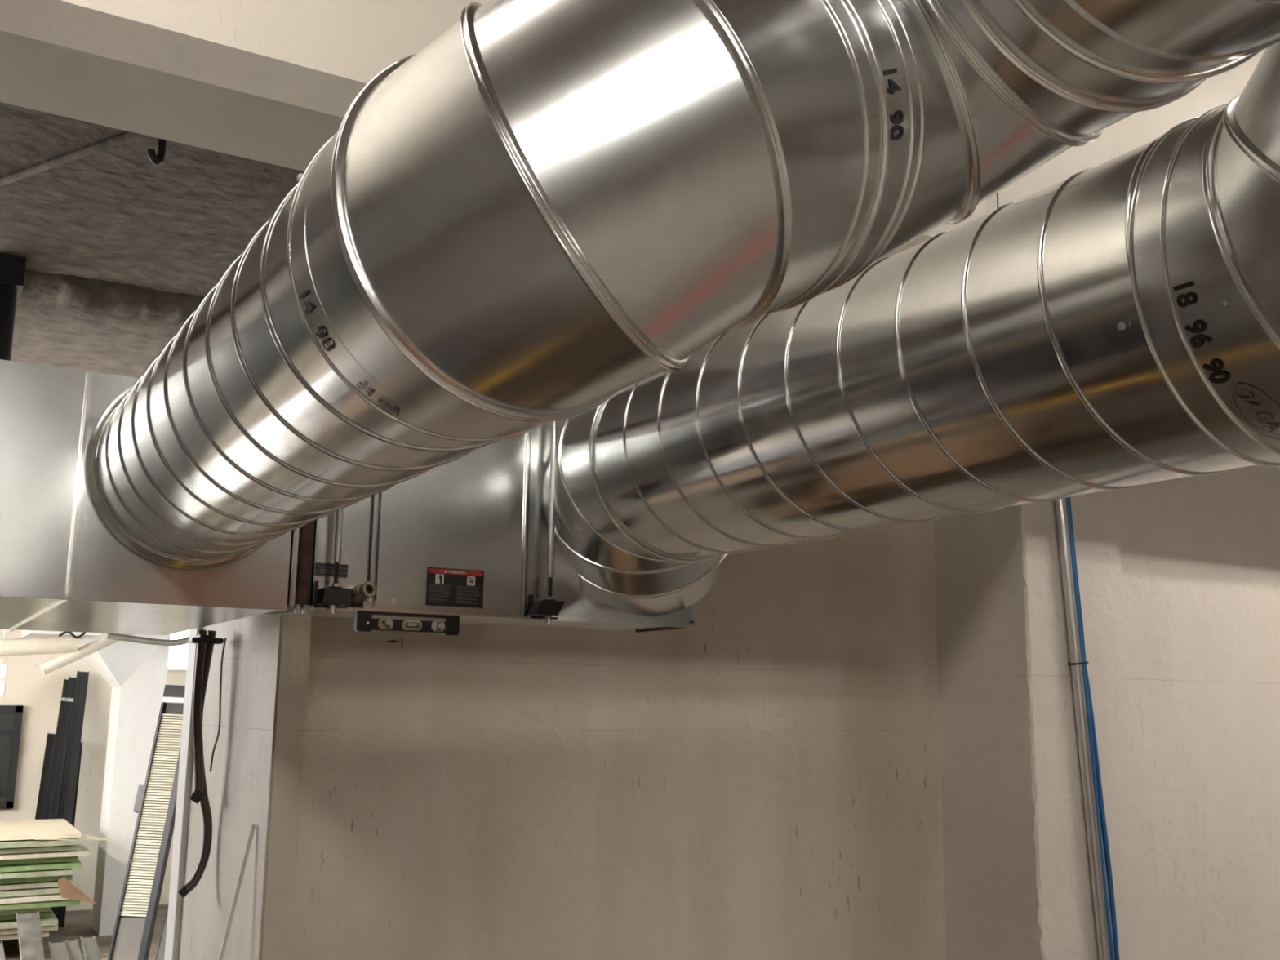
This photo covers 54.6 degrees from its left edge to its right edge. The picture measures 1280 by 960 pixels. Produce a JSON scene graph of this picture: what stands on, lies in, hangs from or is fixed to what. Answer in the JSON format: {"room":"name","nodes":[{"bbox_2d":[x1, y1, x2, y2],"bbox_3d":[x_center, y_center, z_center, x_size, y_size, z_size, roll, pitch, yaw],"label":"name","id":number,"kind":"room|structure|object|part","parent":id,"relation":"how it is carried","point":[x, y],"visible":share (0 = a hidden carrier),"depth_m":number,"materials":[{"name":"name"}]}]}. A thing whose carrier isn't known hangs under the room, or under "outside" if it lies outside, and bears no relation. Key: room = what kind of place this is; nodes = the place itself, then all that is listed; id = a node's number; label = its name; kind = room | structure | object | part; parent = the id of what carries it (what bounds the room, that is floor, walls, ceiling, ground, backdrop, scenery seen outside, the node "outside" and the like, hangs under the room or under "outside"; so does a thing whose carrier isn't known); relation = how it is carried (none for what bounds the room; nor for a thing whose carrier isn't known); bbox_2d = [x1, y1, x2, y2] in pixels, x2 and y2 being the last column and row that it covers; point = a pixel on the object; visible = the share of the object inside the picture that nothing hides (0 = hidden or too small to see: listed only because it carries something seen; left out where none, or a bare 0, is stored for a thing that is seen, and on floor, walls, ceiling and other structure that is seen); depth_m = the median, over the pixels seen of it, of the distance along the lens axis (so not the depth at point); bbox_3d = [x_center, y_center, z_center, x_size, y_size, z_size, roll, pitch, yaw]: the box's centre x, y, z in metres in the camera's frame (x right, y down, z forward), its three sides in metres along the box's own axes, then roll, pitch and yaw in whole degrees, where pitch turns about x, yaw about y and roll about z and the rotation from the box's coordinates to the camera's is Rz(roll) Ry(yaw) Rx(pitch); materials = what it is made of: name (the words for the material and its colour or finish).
{"room":"mechanical room","nodes":[
{"label":"mechanical room","id":0,"kind":"room"},
{"bbox_2d":[0,904,168,959],"bbox_3d":[-2.986,3.106,7.459,13.000,0.100,7.400,7,-12,-30],"label":"floor","id":1,"kind":"structure","parent":0,"point":[77,923],"depth_m":9.06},
{"bbox_2d":[0,942,5,959],"bbox_3d":[-3.525,2.754,6.769,0.146,0.330,0.693,8,-13,-35],"label":"stud","id":2,"kind":"object","parent":1,"relation":"on","point":[2,949],"visible":1,"depth_m":6.98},
{"bbox_2d":[12,938,20,954],"bbox_3d":[-4.332,3.201,8.726,0.100,0.135,1.250,7,-12,-30],"label":"bearer","id":3,"kind":"object","parent":1,"relation":"on","point":[15,941],"visible":0.02,"depth_m":8.61,"materials":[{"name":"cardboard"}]},
{"bbox_2d":[0,930,48,940],"bbox_3d":[-5.071,3.018,8.258,2.004,0.029,1.250,7,-12,-30],"label":"sheet","id":4,"kind":"object","parent":3,"relation":"on","point":[8,936],"visible":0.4,"depth_m":8.19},
{"bbox_2d":[0,924,57,934],"bbox_3d":[-5.031,2.977,8.246,2.053,0.029,1.250,7,-12,-30],"label":"sheet","id":5,"kind":"object","parent":4,"relation":"on","point":[44,928],"visible":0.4,"depth_m":8.19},
{"bbox_2d":[0,908,57,928],"bbox_3d":[-5.029,2.936,8.243,2.045,0.029,1.250,7,-12,-30],"label":"sheet","id":6,"kind":"object","parent":5,"relation":"on","point":[47,921],"visible":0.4,"depth_m":8.24,"materials":[{"name":"beige wood"}]},
{"bbox_2d":[0,910,52,920],"bbox_3d":[-5.082,2.907,8.310,2.015,0.029,1.250,7,-12,-30],"label":"sheet","id":7,"kind":"object","parent":6,"relation":"on","point":[43,914],"visible":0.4,"depth_m":8.25,"materials":[{"name":"green wood"}]},
{"bbox_2d":[0,906,50,915],"bbox_3d":[-5.067,2.861,8.275,1.998,0.029,1.250,7,-12,-30],"label":"sheet","id":8,"kind":"object","parent":7,"relation":"on","point":[48,908],"visible":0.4,"depth_m":8.24,"materials":[{"name":"green wood"}]},
{"bbox_2d":[0,898,79,910],"bbox_3d":[-4.972,2.825,8.293,2.170,0.029,1.250,7,-12,-30],"label":"sheet","id":9,"kind":"object","parent":8,"relation":"on","point":[68,902],"visible":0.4,"depth_m":8.24,"materials":[{"name":"green wood"}]},
{"bbox_2d":[0,893,68,904],"bbox_3d":[-5.000,2.782,8.280,2.099,0.029,1.250,7,-12,-30],"label":"sheet","id":10,"kind":"object","parent":9,"relation":"on","point":[47,897],"visible":0.4,"depth_m":8.24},
{"bbox_2d":[0,886,60,897],"bbox_3d":[-4.990,2.748,8.311,2.141,0.029,1.250,7,-12,-30],"label":"sheet","id":11,"kind":"object","parent":10,"relation":"on","point":[51,890],"visible":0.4,"depth_m":8.27,"materials":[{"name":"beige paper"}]},
{"bbox_2d":[0,880,73,889],"bbox_3d":[-5.019,2.716,8.355,2.130,0.029,1.250,7,-12,-30],"label":"sheet","id":12,"kind":"object","parent":11,"relation":"on","point":[48,883],"visible":0.2,"depth_m":8.30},
{"bbox_2d":[0,875,72,884],"bbox_3d":[-5.017,2.675,8.350,2.119,0.029,1.250,7,-12,-30],"label":"sheet","id":13,"kind":"object","parent":12,"relation":"on","point":[67,877],"visible":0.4,"depth_m":8.31,"materials":[{"name":"green wood"}]},
{"bbox_2d":[0,868,72,879],"bbox_3d":[-5.005,2.630,8.327,2.108,0.029,1.250,7,-12,-30],"label":"sheet","id":14,"kind":"object","parent":13,"relation":"on","point":[62,872],"visible":0.4,"depth_m":8.28,"materials":[{"name":"beige wood"}]},
{"bbox_2d":[0,859,82,872],"bbox_3d":[-4.973,2.593,8.339,2.168,0.029,1.250,7,-12,-30],"label":"sheet","id":15,"kind":"object","parent":14,"relation":"on","point":[71,864],"visible":0.4,"depth_m":8.33,"materials":[{"name":"green wood"}]},
{"bbox_2d":[0,856,78,865],"bbox_3d":[-5.025,2.565,8.412,2.146,0.029,1.250,7,-12,-30],"label":"sheet","id":16,"kind":"object","parent":15,"relation":"on","point":[66,859],"visible":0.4,"depth_m":8.35,"materials":[{"name":"green wood"}]},
{"bbox_2d":[0,842,89,860],"bbox_3d":[-4.950,2.516,8.359,2.211,0.029,1.250,7,-12,-30],"label":"sheet","id":17,"kind":"object","parent":16,"relation":"on","point":[84,851],"visible":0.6,"depth_m":8.35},
{"bbox_2d":[0,844,80,853],"bbox_3d":[-4.978,2.475,8.352,2.148,0.029,1.250,7,-12,-30],"label":"sheet","id":18,"kind":"object","parent":17,"relation":"on","point":[68,847],"visible":0.4,"depth_m":8.32,"materials":[{"name":"green wood"}]},
{"bbox_2d":[0,837,79,848],"bbox_3d":[-4.985,2.435,8.357,2.132,0.029,1.250,7,-12,-30],"label":"sheet","id":19,"kind":"object","parent":18,"relation":"on","point":[29,842],"visible":0.4,"depth_m":8.30,"materials":[{"name":"beige wood"}]},
{"bbox_2d":[0,818,81,840],"bbox_3d":[-5.020,2.409,8.439,2.149,0.029,1.250,7,-12,-30],"label":"sheet","id":20,"kind":"object","parent":19,"relation":"on","point":[51,828],"visible":1,"depth_m":8.66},
{"bbox_2d":[0,825,107,839],"bbox_3d":[-4.222,2.481,8.723,0.865,0.080,0.511,-7,-13,34],"label":"loose sheet","id":21,"kind":"object","parent":20,"relation":"on","point":[83,837],"visible":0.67,"depth_m":8.63,"materials":[{"name":"beige paper"}]},
{"bbox_2d":[56,876,97,904],"bbox_3d":[-3.791,2.769,8.357,0.274,0.195,0.016,9,-13,-38],"label":"cardboard","id":22,"kind":"object","parent":9,"relation":"attached to","point":[67,890],"visible":1,"depth_m":8.33,"materials":[{"name":"brown cardboard"}]},
{"bbox_2d":[16,911,44,959],"bbox_3d":[-3.341,2.687,6.833,0.121,0.490,0.691,8,-13,-35],"label":"stud","id":23,"kind":"object","parent":1,"relation":"on","point":[28,926],"visible":1,"depth_m":6.96,"materials":[{"name":"silver metal"}]},
{"bbox_2d":[35,732,55,819],"bbox_3d":[-4.707,2.723,9.743,0.104,1.441,0.756,4,-11,-19],"label":"channel","id":24,"kind":"object","parent":1,"relation":"on","point":[51,737],"visible":0.19,"depth_m":9.98,"materials":[{"name":"black paint"}]},
{"bbox_2d":[48,940,70,959],"bbox_3d":[-3.218,2.801,6.947,0.091,0.310,0.689,8,-13,-35],"label":"stud","id":25,"kind":"object","parent":1,"relation":"on","point":[59,951],"visible":1,"depth_m":7.12,"materials":[{"name":"silver metal"}]},
{"bbox_2d":[42,679,77,819],"bbox_3d":[-4.646,2.514,9.815,0.106,1.879,0.770,4,-11,-16],"label":"channel","id":26,"kind":"object","parent":1,"relation":"on","point":[47,806],"visible":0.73,"depth_m":9.99,"materials":[{"name":"black paint"}]},
{"bbox_2d":[49,676,82,910],"bbox_3d":[-4.606,2.509,9.841,0.104,1.897,0.762,4,-11,-18],"label":"channel","id":27,"kind":"object","parent":1,"relation":"on","point":[72,681],"visible":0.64,"depth_m":10.02,"materials":[{"name":"black paint"}]},
{"bbox_2d":[55,742,82,927],"bbox_3d":[-4.532,2.778,9.839,0.073,1.368,0.741,5,-11,-22],"label":"channel","id":28,"kind":"object","parent":1,"relation":"on","point":[63,908],"visible":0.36,"depth_m":9.96,"materials":[{"name":"black paint"}]},
{"bbox_2d":[50,670,88,927],"bbox_3d":[-4.552,2.491,9.877,0.094,1.946,0.756,4,-11,-19],"label":"channel","id":29,"kind":"object","parent":1,"relation":"on","point":[78,730],"visible":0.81,"depth_m":10.05,"materials":[{"name":"black paint"}]},
{"bbox_2d":[66,938,82,959],"bbox_3d":[-3.171,2.819,7.031,0.062,0.305,0.686,8,-13,-35],"label":"stud","id":30,"kind":"object","parent":1,"relation":"on","point":[73,948],"visible":1,"depth_m":7.20,"materials":[{"name":"silver metal"}]},
{"bbox_2d":[80,935,101,959],"bbox_3d":[-3.076,2.810,7.031,0.081,0.325,0.688,8,-13,-35],"label":"stud","id":31,"kind":"object","parent":1,"relation":"on","point":[90,945],"visible":1,"depth_m":7.19,"materials":[{"name":"metal"}]},
{"bbox_2d":[155,901,168,959],"bbox_3d":[-2.934,2.465,7.928,0.058,1.350,0.585,0,-10,2],"label":"strut","id":32,"kind":"object","parent":1,"relation":"on","point":[161,951],"visible":0.02,"depth_m":7.66,"materials":[{"name":"grey metal"}]},
{"bbox_3d":[-3.310,3.118,7.911,0.340,0.030,0.700,7,-12,-30],"label":"board","id":33,"kind":"object","parent":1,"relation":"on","visible":0},
{"bbox_2d":[107,684,185,959],"bbox_3d":[-3.170,2.225,8.083,0.264,1.765,0.546,-1,-10,8],"label":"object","id":34,"kind":"object","parent":33,"relation":"on","point":[155,804],"visible":0.93,"depth_m":8.01,"materials":[{"name":"black paint"}]},
{"bbox_3d":[-3.200,2.898,7.755,0.180,0.299,0.084,1,-10,0],"label":"plate","id":35,"kind":"part","parent":34,"relation":"part of","materials":[{"name":"grey metal"}]},
{"bbox_3d":[-3.062,2.229,8.080,0.050,1.759,0.521,-1,-10,8],"label":"rail","id":36,"kind":"part","parent":34,"relation":"part of","materials":[{"name":"grey metal"}]},
{"bbox_3d":[-3.127,1.441,8.417,0.173,0.099,0.044,1,-10,0],"label":"plate","id":37,"kind":"part","parent":34,"relation":"part of","materials":[{"name":"black paint"}]},
{"bbox_2d":[0,629,186,911],"bbox_3d":[-4.631,1.915,10.514,13.000,3.300,0.100,7,-12,-30],"label":"wall","id":38,"kind":"structure","parent":0,"point":[27,686],"depth_m":10.29,"materials":[{"name":"beige paint"}]},
{"bbox_2d":[0,705,23,808],"bbox_3d":[-5.347,2.220,9.938,0.655,0.818,0.050,7,-12,-30],"label":"window","id":39,"kind":"structure","parent":38,"relation":"in","point":[11,716],"depth_m":10.07,"materials":[{"name":"black paint"}]},
{"bbox_3d":[-5.352,2.221,9.947,0.600,0.763,0.010,7,-12,-30],"label":"pane","id":40,"kind":"part","parent":39,"relation":"part of","materials":[{"name":"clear glass"}]},
{"bbox_2d":[167,630,189,671],"bbox_3d":[-3.945,1.287,10.951,0.510,0.790,0.050,7,-12,-30],"label":"window","id":41,"kind":"structure","parent":38,"relation":"in","point":[178,655],"depth_m":10.86,"materials":[{"name":"paint"}]},
{"bbox_2d":[77,632,170,936],"bbox_3d":[-4.052,1.746,9.547,0.670,3.300,1.100,7,-12,-30],"label":"wall column","id":42,"kind":"structure","parent":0,"point":[136,673],"depth_m":9.37,"materials":[{"name":"paint"}]},
{"bbox_2d":[21,630,100,639],"bbox_3d":[-4.213,1.074,9.023,0.450,0.130,0.700,7,-12,-30],"label":"ceiling box","id":43,"kind":"object","parent":42,"relation":"attached to","point":[25,633],"visible":0.21,"depth_m":8.80,"materials":[{"name":"white metal"}]},
{"bbox_2d":[0,102,304,297],"bbox_3d":[-2.459,-0.380,7.267,13.000,0.100,9.300,7,-12,-30],"label":"ceiling","id":44,"kind":"structure","parent":0,"point":[177,224],"depth_m":4.07,"materials":[{"name":"concrete"}]},
{"bbox_2d":[0,629,5,664],"bbox_3d":[-4.096,0.509,8.093,0.008,1.390,0.008,7,-12,-30],"label":"wire","id":45,"kind":"object","parent":44,"relation":"hanging from","point":[4,629],"visible":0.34,"depth_m":8.00,"materials":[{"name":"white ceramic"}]},
{"bbox_2d":[0,664,7,678],"bbox_3d":[-4.154,1.224,7.933,0.185,0.085,0.040,7,-12,-30],"label":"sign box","id":46,"kind":"object","parent":45,"relation":"hanging from","point":[3,668],"visible":1,"depth_m":7.95,"materials":[{"name":"white plastic"}]},
{"bbox_2d":[0,682,5,695],"bbox_3d":[-4.156,1.332,7.913,0.185,0.085,0.040,7,-12,-30],"label":"sign box","id":47,"kind":"object","parent":46,"relation":"hanging from","point":[2,685],"visible":1,"depth_m":7.93,"materials":[{"name":"white plastic"}]},
{"bbox_2d":[0,635,77,656],"bbox_3d":[-4.424,1.067,7.773,1.639,0.240,0.107,7,-12,-30],"label":"pipe","id":48,"kind":"object","parent":45,"relation":"hanging from","point":[46,645],"visible":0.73,"depth_m":8.04,"materials":[{"name":"paint"}]},
{"bbox_2d":[40,633,133,675],"bbox_3d":[-3.560,1.073,8.296,0.794,0.476,0.068,7,-12,-30],"label":"pipe","id":49,"kind":"object","parent":48,"relation":"attached to","point":[100,643],"visible":0.66,"depth_m":8.16,"materials":[{"name":"white paint"}]},
{"bbox_2d":[106,633,189,646],"bbox_3d":[-3.260,1.020,8.368,0.622,0.195,0.043,7,-12,-30],"label":"conduit","id":50,"kind":"object","parent":49,"relation":"attached to","point":[118,637],"visible":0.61,"depth_m":8.31,"materials":[{"name":"grey plastic"}]},
{"bbox_2d":[0,253,26,360],"bbox_3d":[-2.352,-0.159,4.491,0.100,1.370,0.160,7,-12,-30],"label":"drain pipe","id":51,"kind":"object","parent":44,"relation":"hanging from","point":[12,268],"visible":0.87,"depth_m":4.53,"materials":[{"name":"black plastic"}]},
{"bbox_2d":[0,131,143,186],"bbox_3d":[-1.473,-0.986,3.559,1.575,0.024,0.024,-6,-12,31],"label":"conduit","id":52,"kind":"object","parent":44,"relation":"attached to","point":[127,135],"visible":0.48,"depth_m":3.69,"materials":[{"name":"metal"}]},
{"bbox_2d":[58,631,85,639],"bbox_3d":[-3.635,0.421,8.128,0.219,1.233,0.016,7,-12,-30],"label":"wire","id":53,"kind":"object","parent":44,"relation":"hanging from","point":[71,633],"visible":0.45,"depth_m":8.00,"materials":[{"name":"rubber"}]},
{"bbox_2d":[10,269,204,377],"bbox_3d":[-1.548,-0.484,6.109,8.380,0.110,1.824,7,-12,-30],"label":"wall","id":54,"kind":"structure","parent":44,"relation":"attached to","point":[70,322],"depth_m":5.16,"materials":[{"name":"concrete"}]},
{"bbox_2d":[146,137,166,164],"bbox_3d":[-1.390,-0.953,3.568,0.025,0.097,0.059,-4,-11,25],"label":"ceiling hook","id":55,"kind":"object","parent":44,"relation":"hanging from","point":[157,159],"visible":0.94,"depth_m":3.57,"materials":[{"name":"black paint"}]},
{"bbox_2d":[177,613,311,959],"bbox_3d":[-1.200,1.178,3.606,0.083,2.350,1.120,7,-12,-30],"label":"wall pier","id":56,"kind":"object","parent":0,"point":[255,777],"visible":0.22,"depth_m":3.33,"materials":[{"name":"paint"}]},
{"bbox_2d":[188,634,223,644],"bbox_3d":[-1.285,0.472,3.673,0.090,0.024,0.070,7,-12,-30],"label":"clamp","id":57,"kind":"object","parent":56,"relation":"attached to","point":[207,638],"visible":0.99,"depth_m":3.65,"materials":[{"name":"black metal"}]},
{"bbox_2d":[177,630,216,897],"bbox_3d":[-1.277,0.820,3.617,0.085,0.760,0.036,7,-12,-30],"label":"hose","id":58,"kind":"object","parent":57,"relation":"hanging from","point":[186,889],"visible":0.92,"depth_m":3.59,"materials":[{"name":"rubber"}]},
{"bbox_2d":[188,630,207,804],"bbox_3d":[-1.280,0.688,3.616,0.053,0.498,0.033,7,-12,-30],"label":"hose","id":59,"kind":"object","parent":57,"relation":"hanging from","point":[197,795],"visible":1,"depth_m":3.60,"materials":[{"name":"rubber"}]},
{"bbox_2d":[209,637,226,771],"bbox_3d":[-1.235,0.656,3.630,0.022,0.386,0.005,7,-12,-30],"label":"cord","id":60,"kind":"object","parent":57,"relation":"hanging from","point":[225,638],"visible":1,"depth_m":3.63,"materials":[{"name":"black rubber"}]},
{"bbox_2d":[291,419,946,959],"bbox_3d":[-0.127,0.840,4.327,2.500,3.300,0.900,7,-12,-30],"label":"wall","id":61,"kind":"structure","parent":0,"point":[760,779],"depth_m":3.87,"materials":[{"name":"paint"}]},
{"bbox_2d":[164,626,203,959],"bbox_3d":[-1.477,1.118,3.993,0.019,2.600,0.120,7,-12,-30],"label":"trim","id":62,"kind":"structure","parent":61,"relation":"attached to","point":[186,756],"depth_m":3.98,"materials":[{"name":"paint"}]},
{"bbox_2d":[387,637,403,648],"bbox_3d":[-0.697,0.463,3.516,0.050,0.031,0.002,7,-12,-30],"label":"pencil mark","id":63,"kind":"object","parent":61,"relation":"attached to","point":[391,641],"visible":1,"depth_m":3.52,"materials":[{"name":"black"}]},
{"bbox_2d":[0,0,1266,266],"bbox_3d":[0.017,-1.292,3.220,13.000,1.300,0.355,7,-12,-30],"label":"beam","id":64,"kind":"structure","parent":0,"point":[272,82],"depth_m":2.53,"materials":[{"name":"beige paint"}]},
{"bbox_2d":[314,508,351,613],"bbox_3d":[-0.619,-0.230,2.618,0.068,1.022,0.044,7,-12,-30],"label":"rod","id":65,"kind":"object","parent":64,"relation":"hanging from","point":[334,595],"visible":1,"depth_m":2.53,"materials":[{"name":"black paint"}]},
{"bbox_2d":[328,586,342,588],"bbox_3d":[-0.622,0.220,2.531,0.029,0.002,0.029,7,-12,-30],"label":"washer","id":66,"kind":"object","parent":65,"relation":"in","point":[330,587],"depth_m":2.52,"materials":[{"name":"black paint"}]},
{"bbox_3d":[-0.622,0.218,2.531,0.009,0.105,0.009,-2,-11,14],"label":"threaded rod","id":67,"kind":"part","parent":65,"relation":"part of","materials":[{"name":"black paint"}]},
{"bbox_2d":[278,431,529,623],"bbox_3d":[-0.528,0.095,2.804,0.482,0.431,0.287,7,-12,-30],"label":"air duct","id":68,"kind":"object","parent":65,"relation":"hanging from","point":[451,539],"visible":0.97,"depth_m":2.70,"materials":[{"name":"silver metal"}]},
{"bbox_2d":[263,520,315,614],"bbox_3d":[-0.758,0.083,2.668,0.048,0.422,0.286,7,-12,-30],"label":"rack","id":69,"kind":"object","parent":68,"relation":"attached to","point":[299,592],"visible":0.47,"depth_m":2.53,"materials":[{"name":"brown metal"}]},
{"bbox_3d":[-0.706,0.056,2.550,0.011,0.410,0.026,7,-12,-30],"label":"rail","id":70,"kind":"part","parent":69,"relation":"part of","materials":[{"name":"silver metal"}]},
{"bbox_2d":[320,566,347,574],"bbox_3d":[-0.633,0.187,2.562,0.058,0.013,0.001,7,-12,-30],"label":"print","id":71,"kind":"object","parent":68,"relation":"attached to","point":[323,570],"depth_m":2.56},
{"bbox_2d":[345,581,376,608],"bbox_3d":[-0.575,0.237,2.561,0.066,0.052,0.038,-9,-14,42],"label":"valve","id":72,"kind":"object","parent":68,"relation":"attached to","point":[360,593],"visible":0.98,"depth_m":2.55,"materials":[{"name":"gold metal"}]},
{"bbox_2d":[353,610,459,635],"bbox_3d":[-0.492,0.305,2.638,0.229,0.042,0.030,7,-12,-30],"label":"spirit level","id":73,"kind":"object","parent":68,"relation":"attached to","point":[364,621],"visible":1,"depth_m":2.63,"materials":[{"name":"black plastic"}]},
{"bbox_3d":[-0.495,0.295,2.643,0.166,0.007,0.018,7,-12,-30],"label":"rail","id":74,"kind":"part","parent":73,"relation":"part of","materials":[{"name":"metal"}]},
{"bbox_3d":[-0.412,0.081,2.719,0.336,0.412,0.010,7,-12,-30],"label":"access panel","id":75,"kind":"part","parent":68,"relation":"part of","materials":[{"name":"silver metal"}]},
{"bbox_2d":[428,584,479,604],"bbox_3d":[-0.402,0.248,2.688,0.119,0.036,0.001,7,-12,-30],"label":"print","id":76,"kind":"object","parent":68,"relation":"attached to","point":[437,593],"depth_m":2.69},
{"bbox_2d":[526,420,564,624],"bbox_3d":[-0.204,-0.180,2.861,0.078,1.022,0.044,7,-12,-30],"label":"rod","id":77,"kind":"object","parent":64,"relation":"hanging from","point":[548,607],"visible":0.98,"depth_m":2.79,"materials":[{"name":"black paint"}]},
{"bbox_3d":[-0.202,0.269,2.777,0.009,0.105,0.009,-2,-11,14],"label":"threaded rod","id":78,"kind":"part","parent":77,"relation":"part of","materials":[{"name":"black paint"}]},
{"bbox_2d":[487,424,693,632],"bbox_3d":[-0.091,0.136,3.057,0.528,0.451,0.274,7,-12,-30],"label":"air duct","id":79,"kind":"object","parent":77,"relation":"hanging from","point":[582,607],"visible":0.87,"depth_m":2.85,"materials":[{"name":"silver metal"}]},
{"bbox_2d":[553,403,730,616],"bbox_3d":[0.022,0.036,2.889,0.530,0.546,0.408,7,-12,-30],"label":"duct elbow","id":80,"kind":"object","parent":79,"relation":"attached to","point":[632,577],"visible":0.44,"depth_m":2.75,"materials":[{"name":"silver metal"}]},
{"bbox_2d":[933,489,1142,959],"bbox_3d":[1.192,0.508,4.929,0.498,4.200,1.332,7,-12,-30],"label":"wall","id":81,"kind":"structure","parent":0,"point":[1017,872],"depth_m":4.30,"materials":[{"name":"paint"}]},
{"bbox_2d":[1054,497,1110,959],"bbox_3d":[1.535,1.255,4.194,0.212,2.478,0.045,7,-12,-30],"label":"conduit","id":82,"kind":"object","parent":81,"relation":"attached to","point":[1100,919],"visible":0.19,"depth_m":4.24,"materials":[{"name":"metal"}]},
{"bbox_2d":[1067,661,1088,665],"bbox_3d":[1.519,0.635,4.293,0.083,0.015,0.054,7,-12,-30],"label":"cable tie","id":83,"kind":"object","parent":82,"relation":"attached to","point":[1086,662],"visible":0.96,"depth_m":4.27,"materials":[{"name":"plastic"}]},
{"bbox_2d":[1065,497,1114,959],"bbox_3d":[1.560,1.176,4.219,0.199,2.601,0.015,7,-12,-30],"label":"cable","id":84,"kind":"object","parent":82,"relation":"attached to","point":[1086,700],"visible":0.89,"depth_m":4.25,"materials":[{"name":"blue plastic"}]},
{"bbox_2d":[1068,496,1119,959],"bbox_3d":[1.574,1.178,4.228,0.209,2.601,0.015,7,-12,-30],"label":"cable","id":85,"kind":"object","parent":81,"relation":"attached to","point":[1094,735],"visible":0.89,"depth_m":4.24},
{"bbox_2d":[1097,796,1113,938],"bbox_3d":[1.573,1.181,4.243,0.221,2.601,0.015,7,-12,-30],"label":"cable","id":86,"kind":"object","parent":81,"relation":"attached to","point":[1098,797],"visible":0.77,"depth_m":4.23,"materials":[{"name":"blue plastic"}]},
{"bbox_2d":[1115,464,1279,959],"bbox_3d":[3.197,0.750,6.118,4.210,4.200,1.305,7,-12,-30],"label":"wall","id":87,"kind":"structure","parent":0,"point":[1199,556],"depth_m":4.67,"materials":[{"name":"paint"}]},
{"bbox_3d":[1.882,1.697,-0.576,13.000,0.100,11.600,7,-12,-30],"label":"floor","id":88,"kind":"structure","parent":0,"visible":0},
{"bbox_2d":[218,823,256,959],"bbox_3d":[-1.140,1.576,3.094,0.260,1.387,0.010,2,-10,-9],"label":"rod","id":89,"kind":"object","parent":88,"relation":"on","point":[253,826],"visible":1,"depth_m":3.20,"materials":[{"name":"metal"}]},
{"bbox_3d":[2.497,-2.696,-0.734,13.000,0.100,9.400,7,-12,-30],"label":"ceiling","id":90,"kind":"structure","parent":0,"visible":0},
{"bbox_2d":[986,192,998,213],"bbox_3d":[0.568,-1.259,2.112,0.004,1.751,0.022,7,-12,-30],"label":"strap","id":91,"kind":"object","parent":90,"relation":"hanging from","point":[992,202],"visible":0.02,"depth_m":1.96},
{"bbox_2d":[592,110,1257,559],"bbox_3d":[0.437,-0.145,2.124,0.458,0.450,1.385,7,-12,-30],"label":"spiral duct","id":92,"kind":"object","parent":91,"relation":"hanging from","point":[984,364],"visible":0.84,"depth_m":1.81,"materials":[{"name":"silver metal"}]},
{"bbox_2d":[1116,40,1279,466],"bbox_3d":[0.924,-0.364,1.367,0.536,0.627,0.599,7,-12,-30],"label":"duct elbow","id":93,"kind":"object","parent":92,"relation":"attached to","point":[1204,226],"visible":0.99,"depth_m":1.39,"materials":[{"name":"silver metal"}]},
{"bbox_3d":[-3.198,1.150,2.197,1.150,1.850,0.565,7,-12,-30],"label":"cabinet","id":94,"kind":"object","parent":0,"visible":0},
{"bbox_2d":[0,359,291,635],"bbox_3d":[-1.838,0.048,2.608,1.873,0.440,1.290,7,-12,-30],"label":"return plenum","id":95,"kind":"object","parent":94,"relation":"on","point":[62,568],"visible":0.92,"depth_m":2.34,"materials":[{"name":"silver metal"}]},
{"bbox_2d":[85,173,503,569],"bbox_3d":[-0.522,-0.122,1.869,0.408,0.397,1.374,7,-12,-30],"label":"spiral duct","id":96,"kind":"object","parent":95,"relation":"attached to","point":[239,436],"visible":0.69,"depth_m":1.61,"materials":[{"name":"silver metal"}]},
{"bbox_2d":[286,0,915,441],"bbox_3d":[-0.026,-0.308,1.199,0.512,0.497,0.452,7,-12,-30],"label":"duct elbow","id":97,"kind":"object","parent":96,"relation":"attached to","point":[540,211],"visible":1,"depth_m":1.06,"materials":[{"name":"silver metal"}]},
{"bbox_2d":[826,0,1273,292],"bbox_3d":[0.323,-0.463,1.266,0.466,0.504,0.646,7,-12,-30],"label":"duct elbow","id":98,"kind":"object","parent":97,"relation":"attached to","point":[1001,89],"visible":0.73,"depth_m":1.16,"materials":[{"name":"silver metal"}]},
{"bbox_2d":[1064,0,1279,62],"bbox_3d":[0.642,-0.559,0.351,0.372,0.581,1.494,3,-11,-14],"label":"spiral duct","id":99,"kind":"object","parent":98,"relation":"attached to","point":[1196,28],"visible":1,"depth_m":1.00,"materials":[{"name":"silver metal"}]}
]}

